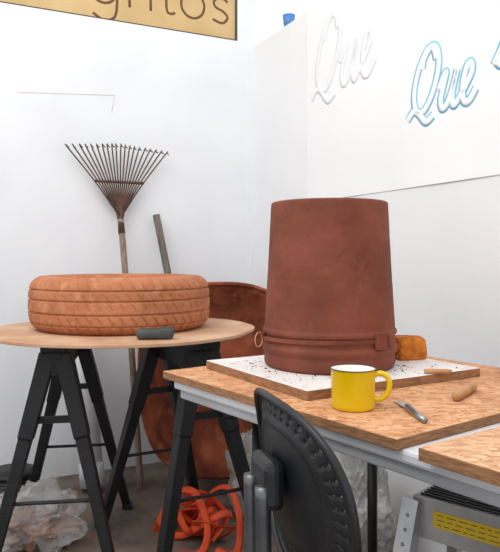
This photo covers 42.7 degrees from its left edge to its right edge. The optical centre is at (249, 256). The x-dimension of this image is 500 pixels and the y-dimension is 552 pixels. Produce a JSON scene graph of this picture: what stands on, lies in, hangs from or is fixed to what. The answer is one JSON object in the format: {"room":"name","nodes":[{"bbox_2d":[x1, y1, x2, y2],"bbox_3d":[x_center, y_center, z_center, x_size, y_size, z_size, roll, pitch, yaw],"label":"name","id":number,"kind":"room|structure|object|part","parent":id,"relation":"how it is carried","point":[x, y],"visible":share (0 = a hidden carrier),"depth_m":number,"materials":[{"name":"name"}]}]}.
{"room":"art studio","nodes":[
{"label":"art studio","id":0,"kind":"room"},
{"bbox_2d":[0,2,257,478],"bbox_3d":[-1.770,-0.060,2.674,4.120,2.200,0.120,0,0,-26],"label":"wall","id":1,"kind":"structure","parent":0,"point":[184,95],"depth_m":3.13,"materials":[{"name":"white paint"}]},
{"bbox_2d":[25,92,114,108],"bbox_3d":[-0.867,-0.753,3.047,0.451,0.086,0.002,0,0,-26],"label":"chalk line","id":2,"kind":"object","parent":1,"relation":"attached to","point":[25,92],"visible":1,"depth_m":3.04,"materials":[{"name":"beige"}]},
{"bbox_2d":[0,0,234,38],"bbox_3d":[-1.215,-1.532,2.899,2.515,0.755,0.021,0,0,-26],"label":"painted sign","id":3,"kind":"object","parent":1,"relation":"attached to","point":[207,17],"visible":1,"depth_m":3.27,"materials":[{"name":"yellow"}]},
{"bbox_2d":[0,1,235,40],"bbox_3d":[-1.216,-1.163,2.900,2.515,0.006,0.040,0,0,-26],"label":"trim","id":4,"kind":"structure","parent":1,"relation":"on","point":[0,1],"depth_m":3.14,"materials":[{"name":"grey"}]},
{"bbox_2d":[235,0,236,40],"bbox_3d":[-0.081,-1.560,3.453,0.010,0.800,0.040,0,0,-26],"label":"trim","id":5,"kind":"structure","parent":1,"relation":"attached to","point":[235,0],"depth_m":3.43,"materials":[{"name":"grey"}]},
{"bbox_2d":[237,0,256,43],"bbox_3d":[-0.029,-1.560,3.489,0.115,0.800,0.060,0,0,-26],"label":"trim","id":6,"kind":"structure","parent":1,"relation":"on","point":[246,9],"depth_m":3.46,"materials":[{"name":"white paint"}]},
{"bbox_2d":[2,462,392,551],"bbox_3d":[-0.950,1.065,1.700,7.100,0.050,5.400,0,0,0],"label":"floor","id":7,"kind":"structure","parent":0,"point":[131,530],"depth_m":2.60,"materials":[{"name":"concrete"}]},
{"bbox_2d":[0,463,36,510],"bbox_3d":[-0.990,0.964,2.660,0.200,0.152,0.200,0,0,0],"label":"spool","id":8,"kind":"object","parent":7,"relation":"on","point":[4,469],"visible":0.36,"depth_m":2.61,"materials":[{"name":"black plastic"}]},
{"bbox_2d":[2,506,80,551],"bbox_3d":[-0.776,0.919,2.309,0.408,0.243,0.284,0,0,0],"label":"clear plastic bag","id":9,"kind":"object","parent":7,"relation":"on","point":[30,529],"visible":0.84,"depth_m":2.26,"materials":[{"name":"plastic"}]},
{"bbox_2d":[0,348,131,551],"bbox_3d":[-0.657,0.655,2.290,0.440,0.769,0.741,0,0,-8],"label":"sawhorse","id":10,"kind":"object","parent":7,"relation":"on","point":[56,368],"visible":0.77,"depth_m":2.02,"materials":[{"name":"black metal"}]},
{"bbox_3d":[-0.724,0.671,1.997,0.263,0.739,0.079,0,0,-38],"label":"leg","id":11,"kind":"part","parent":10,"relation":"part of","materials":[{"name":"black plastic"}]},
{"bbox_3d":[-0.805,0.671,2.552,0.263,0.739,0.079,0,0,21],"label":"leg","id":12,"kind":"part","parent":10,"relation":"part of","materials":[{"name":"black plastic"}]},
{"bbox_3d":[-0.510,0.671,2.028,0.263,0.739,0.079,0,0,21],"label":"leg","id":13,"kind":"part","parent":10,"relation":"part of","materials":[{"name":"black plastic"}]},
{"bbox_3d":[-0.591,0.671,2.583,0.263,0.739,0.079,0,0,-38],"label":"leg","id":14,"kind":"part","parent":10,"relation":"part of","materials":[{"name":"black plastic"}]},
{"bbox_2d":[75,349,105,488],"bbox_3d":[-0.743,0.621,2.913,0.112,0.820,0.262,0,0,-35],"label":"pvc pipe","id":15,"kind":"object","parent":7,"relation":"on","point":[95,434],"visible":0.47,"depth_m":2.86,"materials":[{"name":"grey plastic"}]},
{"bbox_2d":[65,143,168,487],"bbox_3d":[-0.631,0.242,3.068,0.405,1.583,0.364,0,0,14],"label":"rake","id":16,"kind":"object","parent":7,"relation":"on","point":[119,202],"visible":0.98,"depth_m":3.07,"materials":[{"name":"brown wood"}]},
{"bbox_3d":[-0.628,-0.225,3.099,0.056,0.090,0.010,0,0,-26],"label":"socket plate","id":17,"kind":"part","parent":16,"relation":"part of","materials":[{"name":"metal"}]},
{"bbox_3d":[-0.555,0.425,2.978,0.034,1.217,0.299,0,0,-30],"label":"handle","id":18,"kind":"part","parent":16,"relation":"part of","materials":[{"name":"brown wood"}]},
{"bbox_2d":[153,214,170,273],"bbox_3d":[-0.332,0.413,3.116,0.349,1.254,0.044,0,0,32],"label":"wooden pole","id":19,"kind":"object","parent":7,"relation":"on","point":[157,220],"visible":0.23,"depth_m":3.17,"materials":[{"name":"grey wood"}]},
{"bbox_2d":[94,341,249,551],"bbox_3d":[-0.250,0.655,2.280,0.440,0.769,0.656,0,0,-29],"label":"sawhorse","id":20,"kind":"object","parent":7,"relation":"on","point":[182,463],"visible":0.59,"depth_m":2.10,"materials":[{"name":"black metal"}]},
{"bbox_2d":[0,318,254,348],"bbox_3d":[-0.460,0.266,2.364,0.955,0.011,0.952,0,0,0],"label":"tabletop","id":21,"kind":"object","parent":20,"relation":"on","point":[24,334],"visible":0.66,"depth_m":2.07,"materials":[{"name":"plywood"}]},
{"bbox_2d":[28,273,209,335],"bbox_3d":[-0.482,0.164,2.395,0.660,0.191,0.660,0,0,0],"label":"tyre","id":22,"kind":"object","parent":21,"relation":"on","point":[116,304],"visible":0.98,"depth_m":2.11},
{"bbox_2d":[136,327,173,339],"bbox_3d":[-0.299,0.241,2.026,0.119,0.038,0.052,0,0,-7],"label":"block","id":23,"kind":"object","parent":21,"relation":"on","point":[163,332],"visible":1,"depth_m":2.00,"materials":[{"name":"grey stone"}]},
{"bbox_3d":[-0.459,0.671,2.436,0.262,0.738,0.080,0,0,0],"label":"leg","id":24,"kind":"part","parent":20,"relation":"part of","materials":[{"name":"black plastic"}]},
{"bbox_3d":[-0.269,0.671,2.541,0.079,0.739,0.263,0,0,32],"label":"leg","id":25,"kind":"part","parent":20,"relation":"part of","materials":[{"name":"black plastic"}]},
{"bbox_3d":[-0.223,0.671,2.018,0.161,0.738,0.241,0,0,0],"label":"leg","id":26,"kind":"part","parent":20,"relation":"part of","materials":[{"name":"black plastic"}]},
{"bbox_3d":[-0.041,0.671,2.124,0.262,0.738,0.080,0,0,0],"label":"leg","id":27,"kind":"part","parent":20,"relation":"part of","materials":[{"name":"black plastic"}]},
{"bbox_2d":[153,484,242,551],"bbox_3d":[-0.196,0.944,2.330,0.343,0.221,0.279,0,0,0],"label":"strap","id":28,"kind":"object","parent":7,"relation":"on","point":[205,524],"visible":0.85,"depth_m":2.32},
{"bbox_2d":[138,282,266,478],"bbox_3d":[-0.135,0.577,3.026,0.740,0.923,0.539,0,0,0],"label":"wheelbarrow","id":29,"kind":"object","parent":7,"relation":"on","point":[237,301],"visible":0.23,"depth_m":2.98,"materials":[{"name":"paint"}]},
{"bbox_2d":[225,429,251,516],"bbox_3d":[0.041,0.858,2.586,0.285,0.365,0.235,0,0,0],"label":"plastic sack","id":30,"kind":"object","parent":7,"relation":"on","point":[246,437],"visible":0.16,"depth_m":2.56,"materials":[{"name":"white plastic"}]},
{"bbox_2d":[244,387,361,551],"bbox_3d":[0.220,0.617,0.993,0.467,0.834,0.400,0,0,-17],"label":"folding chair","id":31,"kind":"object","parent":7,"relation":"on","point":[288,488],"visible":1,"depth_m":0.89,"materials":[{"name":"black plastic"}]},
{"bbox_3d":[0.098,0.475,0.985,0.229,0.302,0.023,0,0,-17],"label":"post","id":32,"kind":"part","parent":31,"relation":"part of","materials":[{"name":"metal"}]},
{"bbox_3d":[0.115,0.475,0.932,0.229,0.302,0.023,0,0,-17],"label":"post","id":33,"kind":"part","parent":31,"relation":"part of","materials":[{"name":"metal"}]},
{"bbox_2d":[174,382,499,551],"bbox_3d":[0.624,0.669,1.043,0.688,0.741,1.790,0,0,-37],"label":"folding table","id":34,"kind":"object","parent":7,"relation":"on","point":[405,461],"visible":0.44,"depth_m":1.07,"materials":[{"name":"white plastic"}]},
{"bbox_3d":[0.018,0.688,1.495,0.026,0.680,0.026,0,0,0],"label":"leg frame","id":35,"kind":"part","parent":34,"relation":"part of","materials":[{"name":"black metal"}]},
{"bbox_2d":[163,357,499,450],"bbox_3d":[0.290,0.289,1.490,0.710,0.018,0.735,0,0,-37],"label":"wooden tabletop","id":36,"kind":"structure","parent":34,"relation":"on","point":[388,425],"depth_m":1.19,"materials":[{"name":"brown wood"}]},
{"bbox_2d":[206,355,479,400],"bbox_3d":[0.214,0.268,1.555,0.500,0.024,0.430,0,0,-31],"label":"board","id":37,"kind":"object","parent":36,"relation":"on","point":[252,369],"visible":0.64,"depth_m":1.43,"materials":[{"name":"wood"}]},
{"bbox_2d":[255,198,397,374],"bbox_3d":[0.192,0.064,1.554,0.324,0.392,0.326,0,0,19],"label":"bucket","id":38,"kind":"object","parent":37,"relation":"on","point":[329,294],"visible":0.98,"depth_m":1.42,"materials":[{"name":"brown ceramic"}]},
{"bbox_2d":[395,335,426,360],"bbox_3d":[0.403,0.230,1.639,0.087,0.059,0.068,0,0,-20],"label":"sponge","id":39,"kind":"object","parent":37,"relation":"on","point":[410,347],"visible":0.82,"depth_m":1.61,"materials":[{"name":"orange plastic"}]},
{"bbox_2d":[424,369,451,373],"bbox_3d":[0.417,0.255,1.423,0.060,0.011,0.011,0,0,5],"label":"stick","id":40,"kind":"object","parent":37,"relation":"on","point":[426,371],"visible":1,"depth_m":1.42,"materials":[{"name":"brown wood"}]},
{"bbox_2d":[330,364,391,412],"bbox_3d":[0.197,0.242,1.181,0.086,0.075,0.103,0,0,-43],"label":"enamel mug","id":41,"kind":"object","parent":36,"relation":"on","point":[352,385],"visible":1,"depth_m":1.16,"materials":[{"name":"yellow metal"}]},
{"bbox_3d":[0.243,0.238,1.176,0.036,0.058,0.010,0,0,12],"label":"handle","id":42,"kind":"part","parent":41,"relation":"part of","materials":[{"name":"yellow metal"}]},
{"bbox_2d":[393,401,427,423],"bbox_3d":[0.291,0.274,1.157,0.019,0.015,0.168,0,0,-3],"label":"knife","id":43,"kind":"object","parent":36,"relation":"on","point":[408,407],"visible":1,"depth_m":1.12,"materials":[{"name":"metal"}]},
{"bbox_3d":[0.286,0.277,1.202,0.019,0.005,0.075,0,0,0],"label":"knife blade","id":44,"kind":"part","parent":43,"relation":"part of","materials":[{"name":"metal"}]},
{"bbox_3d":[0.290,0.274,1.119,0.014,0.015,0.092,0,0,-3],"label":"knife handle","id":45,"kind":"part","parent":43,"relation":"part of","materials":[{"name":"metal"}]},
{"bbox_2d":[451,382,476,400],"bbox_3d":[0.433,0.270,1.292,0.020,0.020,0.134,0,0,34],"label":"roller","id":46,"kind":"object","parent":36,"relation":"on","point":[468,388],"visible":1,"depth_m":1.26,"materials":[{"name":"brown wood"}]},
{"bbox_3d":[0.330,0.688,1.728,0.026,0.680,0.026,0,0,0],"label":"leg frame","id":47,"kind":"part","parent":34,"relation":"part of","materials":[{"name":"black metal"}]},
{"bbox_2d":[418,426,499,486],"bbox_3d":[0.771,0.288,0.819,0.722,0.020,0.815,0,0,-37],"label":"board","id":48,"kind":"object","parent":34,"relation":"on","point":[476,455],"visible":1,"depth_m":0.91,"materials":[{"name":"brown wood"}]},
{"bbox_2d":[329,451,396,551],"bbox_3d":[0.375,0.823,2.221,0.261,0.434,0.238,0,0,0],"label":"plastic sack","id":49,"kind":"object","parent":7,"relation":"on","point":[355,469],"visible":0.34,"depth_m":2.13,"materials":[{"name":"white plastic"}]},
{"bbox_2d":[393,485,499,551],"bbox_3d":[0.615,0.796,1.441,0.545,0.489,0.465,0,0,42],"label":"heater","id":50,"kind":"object","parent":7,"relation":"on","point":[459,522],"visible":0.84,"depth_m":1.45,"materials":[{"name":"grey metal"}]},
{"bbox_3d":[0.337,0.796,1.476,0.158,0.475,0.052,0,0,-26],"label":"leg","id":51,"kind":"part","parent":50,"relation":"part of","materials":[{"name":"metal"}]},
{"bbox_3d":[0.545,0.796,1.706,0.036,0.472,0.161,0,0,24],"label":"leg","id":52,"kind":"part","parent":50,"relation":"part of","materials":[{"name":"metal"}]},
{"bbox_2d":[437,515,499,543],"bbox_3d":[0.534,0.598,1.358,0.292,0.024,0.002,0,0,42],"label":"warning label","id":53,"kind":"object","parent":50,"relation":"attached to","point":[467,528],"depth_m":1.41,"materials":[{"name":"yellow plastic"}]},
{"bbox_2d":[250,0,499,551],"bbox_3d":[0.930,-0.043,1.698,0.120,2.165,4.000,0,0,-26],"label":"wall","id":54,"kind":"structure","parent":0,"point":[445,237],"depth_m":2.27,"materials":[{"name":"white paint"}]},
{"bbox_2d":[283,13,294,26],"bbox_3d":[0.191,-1.156,3.146,0.062,0.062,0.062,0,0,0],"label":"cup","id":55,"kind":"object","parent":54,"relation":"on","point":[288,18],"visible":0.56,"depth_m":3.12,"materials":[{"name":"blue plastic"}]},
{"bbox_2d":[307,0,499,197],"bbox_3d":[0.785,-0.684,1.850,0.004,0.872,2.400,0,0,-26],"label":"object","id":56,"kind":"object","parent":54,"relation":"attached to","point":[401,94],"visible":1,"depth_m":2.34,"materials":[{"name":"paint"}]}
]}

